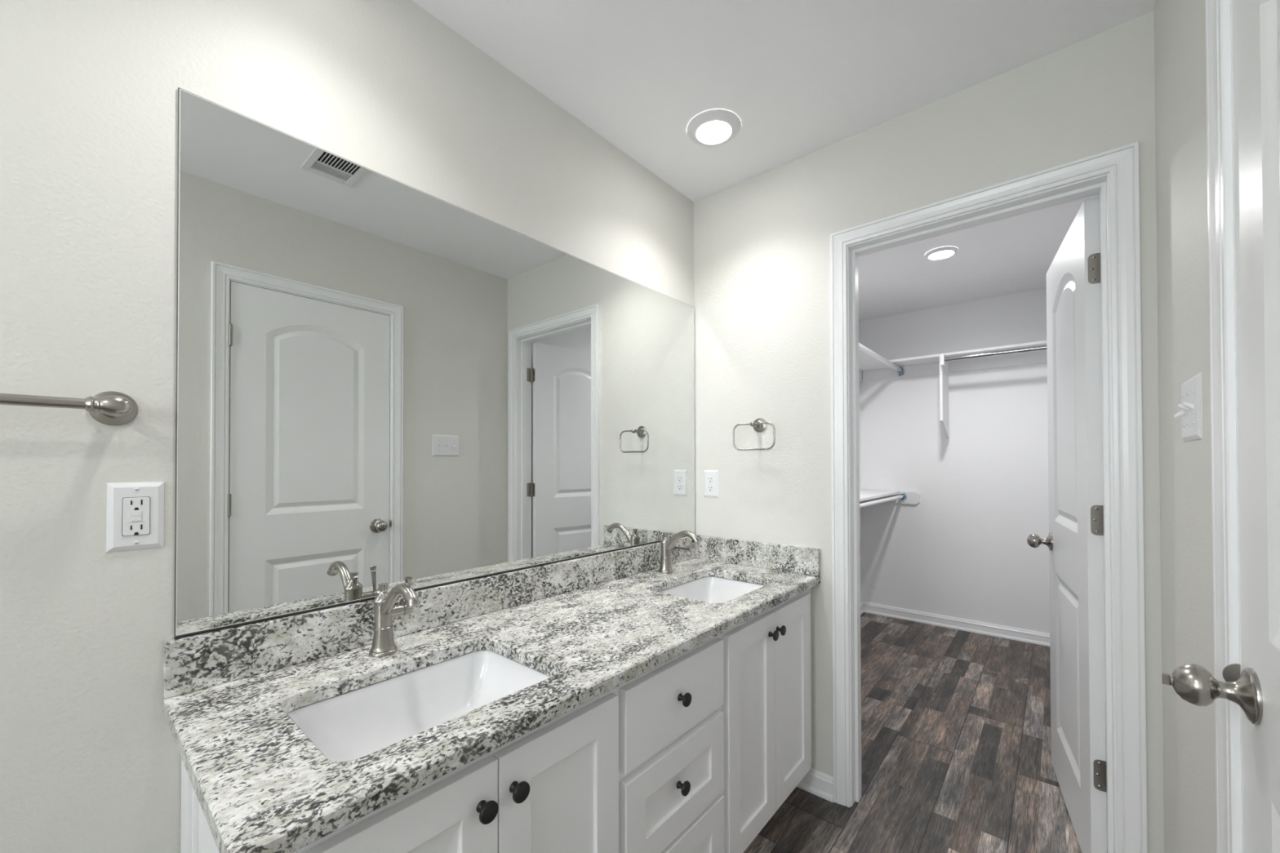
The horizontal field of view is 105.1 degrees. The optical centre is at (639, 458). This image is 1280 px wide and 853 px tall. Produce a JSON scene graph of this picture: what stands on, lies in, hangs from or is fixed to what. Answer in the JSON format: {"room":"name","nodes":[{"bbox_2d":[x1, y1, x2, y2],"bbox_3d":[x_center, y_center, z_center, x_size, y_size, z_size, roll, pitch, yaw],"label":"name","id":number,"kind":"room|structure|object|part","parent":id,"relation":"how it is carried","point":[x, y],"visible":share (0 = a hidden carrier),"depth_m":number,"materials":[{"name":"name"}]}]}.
{"room":"bathroom","nodes":[
{"label":"bathroom","id":0,"kind":"room"},
{"bbox_2d":[0,0,862,852],"bbox_3d":[-0.287,0.045,1.693,0.120,2.440,6.490,-1,-1,40],"label":"wall","id":1,"kind":"structure","parent":0,"point":[91,758],"depth_m":0.87,"materials":[{"name":"white paint"}]},
{"bbox_2d":[0,391,137,426],"bbox_3d":[-1.087,-0.089,0.599,0.079,0.060,0.670,-1,-1,40],"label":"towel bar","id":2,"kind":"object","parent":1,"relation":"attached to","point":[113,408],"visible":1,"depth_m":0.80,"materials":[{"name":"silver metal"}]},
{"bbox_3d":[-0.909,-0.087,0.848,0.030,0.060,0.060,-1,-1,40],"label":"post","id":3,"kind":"part","parent":2,"relation":"part of","materials":[{"name":"silver metal"}]},
{"bbox_2d":[106,481,164,552],"bbox_3d":[-0.898,0.103,0.874,0.009,0.120,0.072,-1,-1,40],"label":"outlet","id":4,"kind":"object","parent":1,"relation":"attached to","point":[135,520],"visible":1,"depth_m":0.87,"materials":[{"name":"white plastic"}]},
{"bbox_2d":[122,497,150,536],"bbox_3d":[-0.896,0.103,0.873,0.003,0.067,0.034,-1,-1,40],"label":"receptacle","id":5,"kind":"object","parent":4,"relation":"attached to","point":[135,510],"depth_m":0.87,"materials":[{"name":"white plastic"}]},
{"bbox_2d":[163,536,695,698],"bbox_3d":[-0.313,0.392,1.548,0.020,0.101,1.716,-1,-1,40],"label":"backsplash","id":6,"kind":"structure","parent":1,"relation":"attached to","point":[191,664],"depth_m":1.13,"materials":[{"name":"stone"}]},
{"bbox_2d":[173,87,694,639],"bbox_3d":[-0.309,-0.175,1.570,0.008,1.032,1.719,-1,-1,40],"label":"wall mirror","id":7,"kind":"object","parent":1,"relation":"attached to","point":[380,378],"visible":0.87,"depth_m":1.19,"materials":[{"name":"grey mirror"}]},
{"bbox_2d":[858,369,862,382],"bbox_3d":[1.089,-0.692,3.212,0.020,0.088,2.341,-1,-1,40],"label":"cleat","id":8,"kind":"object","parent":1,"relation":"attached to","point":[860,371],"visible":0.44,"depth_m":4.06,"materials":[{"name":"white paint"}]},
{"bbox_2d":[858,349,882,365],"bbox_3d":[1.108,-0.747,3.043,0.266,0.018,2.108,-1,-1,40],"label":"closet shelf","id":9,"kind":"object","parent":8,"relation":"on","point":[864,359],"visible":0.04,"depth_m":3.67,"materials":[{"name":"white paint"}]},
{"bbox_2d":[860,602,863,614],"bbox_3d":[1.095,1.235,3.194,0.021,0.083,2.352,-1,-1,40],"label":"baseboard","id":10,"kind":"structure","parent":1,"relation":"attached to","point":[861,603],"depth_m":4.06,"materials":[{"name":"white paint"}]},
{"bbox_2d":[859,489,899,501],"bbox_3d":[1.203,0.269,3.125,0.288,0.018,2.367,-1,-1,40],"label":"closet shelf","id":11,"kind":"object","parent":1,"relation":"attached to","point":[864,495],"visible":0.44,"depth_m":3.65,"materials":[{"name":"white paint"}]},
{"bbox_2d":[412,0,1155,320],"bbox_3d":[0.351,-1.206,1.239,1.700,0.050,6.610,-1,-1,40],"label":"ceiling","id":12,"kind":"structure","parent":0,"point":[801,78],"depth_m":1.50,"materials":[{"name":"white paint"}]},
{"bbox_2d":[686,108,741,146],"bbox_3d":[0.263,-1.164,1.746,0.191,0.022,0.191,-1,-1,40],"label":"recessed light","id":13,"kind":"object","parent":12,"relation":"in","point":[717,126],"visible":1,"depth_m":1.72,"materials":[{"name":"white plastic"}]},
{"bbox_2d":[924,245,958,259],"bbox_3d":[1.708,-1.157,2.782,0.160,0.022,0.160,-1,-1,40],"label":"recessed light","id":14,"kind":"object","parent":12,"relation":"in","point":[943,252],"visible":1,"depth_m":2.75,"materials":[{"name":"white plastic"}]},
{"bbox_2d":[743,612,1106,852],"bbox_3d":[0.356,1.284,1.214,1.700,0.050,6.610,-1,-1,40],"label":"floor","id":15,"kind":"structure","parent":0,"point":[956,743],"depth_m":2.09,"materials":[{"name":"brown wood"}]},
{"bbox_2d":[180,588,812,852],"bbox_3d":[-0.084,0.866,1.379,0.579,0.788,1.710,-1,-1,40],"label":"vanity cabinet","id":16,"kind":"object","parent":15,"relation":"on","point":[697,752],"visible":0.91,"depth_m":1.10,"materials":[{"name":"white paint"}]},
{"bbox_3d":[-0.658,0.862,0.754,0.513,0.788,0.014,-1,-1,40],"label":"panel","id":17,"kind":"part","parent":16,"relation":"part of","materials":[{"name":"white paint"}]},
{"bbox_3d":[-0.332,0.815,0.696,0.019,0.645,0.288,-1,-1,40],"label":"door","id":18,"kind":"part","parent":16,"relation":"part of","materials":[{"name":"white paint"}]},
{"bbox_3d":[-0.242,0.553,0.771,0.026,0.032,0.032,-1,-1,40],"label":"knob","id":19,"kind":"part","parent":16,"relation":"part of","materials":[{"name":"black metal"}]},
{"bbox_2d":[162,558,820,852],"bbox_3d":[-0.097,0.455,1.377,0.570,0.030,1.736,-1,-1,40],"label":"countertop","id":20,"kind":"structure","parent":16,"relation":"on","point":[260,784],"depth_m":0.91,"materials":[{"name":"stone"}]},
{"bbox_2d":[368,577,420,657],"bbox_3d":[-0.519,0.353,1.079,0.188,0.171,0.092,-1,-1,40],"label":"faucet","id":21,"kind":"object","parent":20,"relation":"on","point":[385,609],"visible":1,"depth_m":1.09,"materials":[{"name":"silver metal"}]},
{"bbox_3d":[-0.523,0.313,1.060,0.165,0.091,0.027,-1,-1,40],"label":"spout","id":22,"kind":"part","parent":21,"relation":"part of","materials":[{"name":"silver metal"}]},
{"bbox_3d":[-0.540,0.311,1.141,0.025,0.069,0.017,-1,-1,40],"label":"lever","id":23,"kind":"part","parent":21,"relation":"part of","materials":[{"name":"silver metal"}]},
{"bbox_2d":[287,649,551,761],"bbox_3d":[-0.405,0.540,0.952,0.356,0.141,0.474,-1,-1,40],"label":"sink","id":24,"kind":"object","parent":20,"relation":"in","point":[361,722],"visible":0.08,"depth_m":1.06,"materials":[{"name":"white ceramic"}]},
{"bbox_2d":[657,530,700,573],"bbox_3d":[0.161,0.359,1.892,0.188,0.171,0.092,-1,-1,40],"label":"faucet","id":25,"kind":"object","parent":20,"relation":"on","point":[667,546],"visible":1,"depth_m":1.90,"materials":[{"name":"silver metal"}]},
{"bbox_3d":[0.157,0.319,1.873,0.165,0.091,0.027,-1,-1,40],"label":"spout","id":26,"kind":"part","parent":25,"relation":"part of","materials":[{"name":"silver metal"}]},
{"bbox_3d":[0.168,0.355,1.930,0.074,0.013,0.013,-1,-1,40],"label":"lever","id":27,"kind":"part","parent":25,"relation":"part of","materials":[{"name":"silver metal"}]},
{"bbox_2d":[659,576,764,603],"bbox_3d":[0.258,0.546,1.733,0.350,0.141,0.464,-1,-1,40],"label":"sink","id":28,"kind":"object","parent":20,"relation":"in","point":[711,589],"visible":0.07,"depth_m":1.92,"materials":[{"name":"white ceramic"}]},
{"bbox_3d":[-0.203,0.553,0.817,0.026,0.032,0.032,-1,-1,40],"label":"knob","id":29,"kind":"part","parent":16,"relation":"part of","materials":[{"name":"black metal"}]},
{"bbox_3d":[-0.144,0.817,0.918,0.019,0.645,0.288,-1,-1,40],"label":"door","id":30,"kind":"part","parent":16,"relation":"part of","materials":[{"name":"white paint"}]},
{"bbox_3d":[0.093,0.584,1.199,0.019,0.176,0.400,-1,-1,40],"label":"drawer","id":31,"kind":"part","parent":16,"relation":"part of","materials":[{"name":"white paint"}]},
{"bbox_3d":[0.094,0.802,1.197,0.019,0.214,0.400,-1,-1,40],"label":"drawer","id":32,"kind":"part","parent":16,"relation":"part of","materials":[{"name":"white paint"}]},
{"bbox_3d":[0.103,0.787,1.174,0.026,0.032,0.032,-1,-1,40],"label":"knob","id":33,"kind":"part","parent":16,"relation":"part of","materials":[{"name":"black metal"}]},
{"bbox_3d":[0.106,0.579,1.180,0.026,0.032,0.032,-1,-1,40],"label":"knob","id":34,"kind":"part","parent":16,"relation":"part of","materials":[{"name":"black metal"}]},
{"bbox_3d":[0.094,1.032,1.195,0.019,0.219,0.400,-1,-1,40],"label":"drawer","id":35,"kind":"part","parent":16,"relation":"part of","materials":[{"name":"white paint"}]},
{"bbox_3d":[0.337,0.821,1.483,0.019,0.645,0.294,-1,-1,40],"label":"door","id":36,"kind":"part","parent":16,"relation":"part of","materials":[{"name":"white paint"}]},
{"bbox_3d":[0.422,0.560,1.552,0.026,0.032,0.032,-1,-1,40],"label":"knob","id":37,"kind":"part","parent":16,"relation":"part of","materials":[{"name":"black metal"}]},
{"bbox_3d":[0.458,0.558,1.594,0.026,0.032,0.032,-1,-1,40],"label":"knob","id":38,"kind":"part","parent":16,"relation":"part of","materials":[{"name":"black metal"}]},
{"bbox_3d":[0.529,0.823,1.710,0.019,0.645,0.294,-1,-1,40],"label":"door","id":39,"kind":"part","parent":16,"relation":"part of","materials":[{"name":"white paint"}]},
{"bbox_2d":[693,10,1164,852],"bbox_3d":[0.823,0.043,1.779,1.460,2.440,0.060,-1,-1,40],"label":"wall","id":40,"kind":"structure","parent":0,"point":[762,242],"depth_m":1.84,"materials":[{"name":"white paint"}]},
{"bbox_2d":[703,470,718,497],"bbox_3d":[0.313,0.113,2.168,0.076,0.120,0.008,-1,-1,40],"label":"duplex outlet","id":41,"kind":"object","parent":40,"relation":"attached to","point":[710,477],"visible":1,"depth_m":2.16,"materials":[{"name":"white plastic"}]},
{"bbox_2d":[706,484,713,491],"bbox_3d":[0.311,0.132,2.166,0.034,0.027,0.003,-1,-1,40],"label":"receptacle","id":42,"kind":"object","parent":41,"relation":"attached to","point":[709,487],"depth_m":2.17,"materials":[{"name":"white plastic"}]},
{"bbox_2d":[706,475,713,482],"bbox_3d":[0.311,0.093,2.166,0.034,0.027,0.003,-1,-1,40],"label":"receptacle","id":43,"kind":"object","parent":41,"relation":"attached to","point":[709,478],"depth_m":2.17,"materials":[{"name":"white plastic"}]},
{"bbox_2d":[732,417,775,450],"bbox_3d":[0.471,-0.099,1.992,0.187,0.134,0.072,-1,-1,40],"label":"towel ring","id":44,"kind":"object","parent":40,"relation":"attached to","point":[759,425],"visible":1,"depth_m":2.00,"materials":[{"name":"silver metal"}]},
{"bbox_3d":[0.462,-0.138,1.983,0.022,0.022,0.046,-1,-1,40],"label":"stem","id":45,"kind":"part","parent":44,"relation":"part of","materials":[{"name":"silver metal"}]},
{"bbox_3d":[0.484,-0.136,2.009,0.060,0.060,0.030,-1,-1,40],"label":"post","id":46,"kind":"part","parent":44,"relation":"part of","materials":[{"name":"silver metal"}]},
{"bbox_2d":[695,534,820,576],"bbox_3d":[0.459,0.395,2.032,0.570,0.101,0.019,-1,-1,40],"label":"backsplash","id":47,"kind":"structure","parent":40,"relation":"attached to","point":[790,558],"depth_m":1.99,"materials":[{"name":"stone"}]},
{"bbox_2d":[796,768,833,802],"bbox_3d":[0.657,1.223,1.856,0.148,0.083,0.021,-1,-1,40],"label":"baseboard","id":48,"kind":"structure","parent":40,"relation":"attached to","point":[815,782],"depth_m":1.84,"materials":[{"name":"white paint"}]},
{"bbox_2d":[847,173,1117,852],"bbox_3d":[1.065,0.233,1.608,0.723,2.056,0.117,-1,-1,40],"label":"trim","id":49,"kind":"structure","parent":40,"relation":"attached to","point":[1100,184],"depth_m":1.54,"materials":[{"name":"white paint"}]},
{"bbox_2d":[830,141,1147,852],"bbox_3d":[1.022,0.211,1.558,0.810,2.100,0.017,-1,-1,40],"label":"trim","id":50,"kind":"structure","parent":40,"relation":"attached to","point":[1122,163],"depth_m":1.33,"materials":[{"name":"white paint"}]},
{"bbox_2d":[1026,196,1106,852],"bbox_3d":[1.527,0.240,1.735,0.191,2.024,0.691,0,-1,32],"label":"door","id":51,"kind":"structure","parent":40,"relation":"in","point":[1074,541],"depth_m":1.57,"materials":[{"name":"white wood"}]},
{"bbox_3d":[1.623,0.339,2.010,0.059,0.058,0.058,0,-1,32],"label":"knob","id":52,"kind":"part","parent":51,"relation":"part of","materials":[{"name":"silver metal"}]},
{"bbox_2d":[860,288,1049,633],"bbox_3d":[2.455,0.059,3.699,1.700,2.440,0.120,-1,-1,40],"label":"wall","id":53,"kind":"structure","parent":0,"point":[963,551],"depth_m":3.66,"materials":[{"name":"white paint"}]},
{"bbox_2d":[861,491,919,504],"bbox_3d":[2.020,0.313,3.976,0.430,0.098,0.018,-1,-1,40],"label":"cleat","id":54,"kind":"object","parent":53,"relation":"attached to","point":[913,497],"visible":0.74,"depth_m":3.89,"materials":[{"name":"white paint"}]},
{"bbox_2d":[939,353,949,439],"bbox_3d":[2.227,-0.441,3.579,0.036,0.587,0.324,-1,-1,40],"label":"shelf bracket","id":55,"kind":"object","parent":53,"relation":"attached to","point":[944,366],"visible":0.84,"depth_m":3.55,"materials":[{"name":"white paint"}]},
{"bbox_2d":[944,345,1047,361],"bbox_3d":[2.457,-0.701,3.206,0.799,0.031,0.031,-1,-1,40],"label":"closet rod","id":56,"kind":"object","parent":55,"relation":"attached to","point":[1039,348],"visible":0.66,"depth_m":3.26,"materials":[{"name":"silver metal"}]},
{"bbox_2d":[862,349,1047,382],"bbox_3d":[2.408,-0.691,3.653,1.416,0.088,0.020,-1,-1,40],"label":"cleat","id":57,"kind":"object","parent":53,"relation":"attached to","point":[1034,357],"visible":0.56,"depth_m":3.63,"materials":[{"name":"white paint"}]},
{"bbox_2d":[858,340,1046,371],"bbox_3d":[2.329,-0.745,3.561,1.456,0.018,0.259,-1,-1,40],"label":"closet shelf","id":58,"kind":"object","parent":57,"relation":"on","point":[933,358],"visible":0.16,"depth_m":3.59,"materials":[{"name":"white paint"}]},
{"bbox_2d":[862,601,1049,646],"bbox_3d":[2.411,1.237,3.633,1.456,0.083,0.021,-1,-1,40],"label":"baseboard","id":59,"kind":"structure","parent":53,"relation":"attached to","point":[972,626],"depth_m":3.65,"materials":[{"name":"white paint"}]},
{"bbox_2d":[1100,0,1216,852],"bbox_3d":[0.916,0.032,0.669,0.120,2.440,6.490,-1,-1,40],"label":"wall","id":60,"kind":"structure","parent":0,"point":[1180,31],"depth_m":1.03,"materials":[{"name":"white paint"}]},
{"bbox_2d":[1173,372,1202,441],"bbox_3d":[1.080,-0.097,0.971,0.020,0.122,0.164,-1,-1,40],"label":"light switch","id":61,"kind":"object","parent":60,"relation":"attached to","point":[1191,406],"visible":1,"depth_m":0.94,"materials":[{"name":"white plastic"}]},
{"bbox_3d":[1.108,-0.092,1.008,0.014,0.018,0.008,-1,-1,40],"label":"toggle lever","id":62,"kind":"part","parent":61,"relation":"part of","materials":[{"name":"white plastic"}]},
{"bbox_3d":[1.078,-0.100,0.973,0.014,0.016,0.008,-1,-1,40],"label":"toggle lever","id":63,"kind":"part","parent":61,"relation":"part of","materials":[{"name":"white plastic"}]},
{"bbox_3d":[1.048,-0.100,0.938,0.014,0.016,0.008,-1,-1,40],"label":"toggle lever","id":64,"kind":"part","parent":61,"relation":"part of","materials":[{"name":"white plastic"}]},
{"bbox_2d":[1161,0,1279,852],"bbox_3d":[0.648,0.229,0.484,0.122,2.026,0.668,-1,-1,40],"label":"door","id":65,"kind":"structure","parent":60,"relation":"in","point":[1255,23],"depth_m":0.65,"materials":[{"name":"white paint"}]},
{"bbox_3d":[0.808,0.328,0.706,0.059,0.058,0.058,-1,-1,40],"label":"knob","id":66,"kind":"part","parent":65,"relation":"part of","materials":[{"name":"silver metal"}]},
{"bbox_2d":[1204,0,1241,852],"bbox_3d":[0.664,0.201,0.476,0.017,2.100,0.789,-1,-1,40],"label":"trim","id":67,"kind":"structure","parent":60,"relation":"attached to","point":[1217,12],"depth_m":0.75,"materials":[{"name":"white paint"}]},
{"bbox_2d":[1222,0,1244,852],"bbox_3d":[0.709,0.222,0.437,0.138,2.056,0.702,-1,-1,40],"label":"trim","id":68,"kind":"structure","parent":60,"relation":"attached to","point":[1231,673],"depth_m":0.73,"materials":[{"name":"white paint"}]},
{"bbox_3d":[0.880,0.323,0.730,0.017,0.037,0.003,-1,-1,40],"label":"strike plate","id":69,"kind":"part","parent":68,"relation":"part of","materials":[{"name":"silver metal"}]},
{"bbox_3d":[0.860,0.044,1.823,1.460,2.440,0.055,-1,-1,40],"label":"wall","id":70,"kind":"structure","parent":0,"visible":0},
{"bbox_2d":[858,342,903,376],"bbox_3d":[1.321,-0.697,3.022,0.050,0.069,2.348,-1,-1,40],"label":"closet rod","id":71,"kind":"object","parent":70,"relation":"attached to","point":[861,347],"visible":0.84,"depth_m":3.45,"materials":[{"name":"silver metal"}]},
{"bbox_2d":[859,493,906,508],"bbox_3d":[1.330,0.299,3.007,0.057,0.056,2.348,-1,-1,40],"label":"closet rod","id":72,"kind":"object","parent":70,"relation":"attached to","point":[902,496],"visible":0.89,"depth_m":3.46,"materials":[{"name":"white paint"}]}
]}

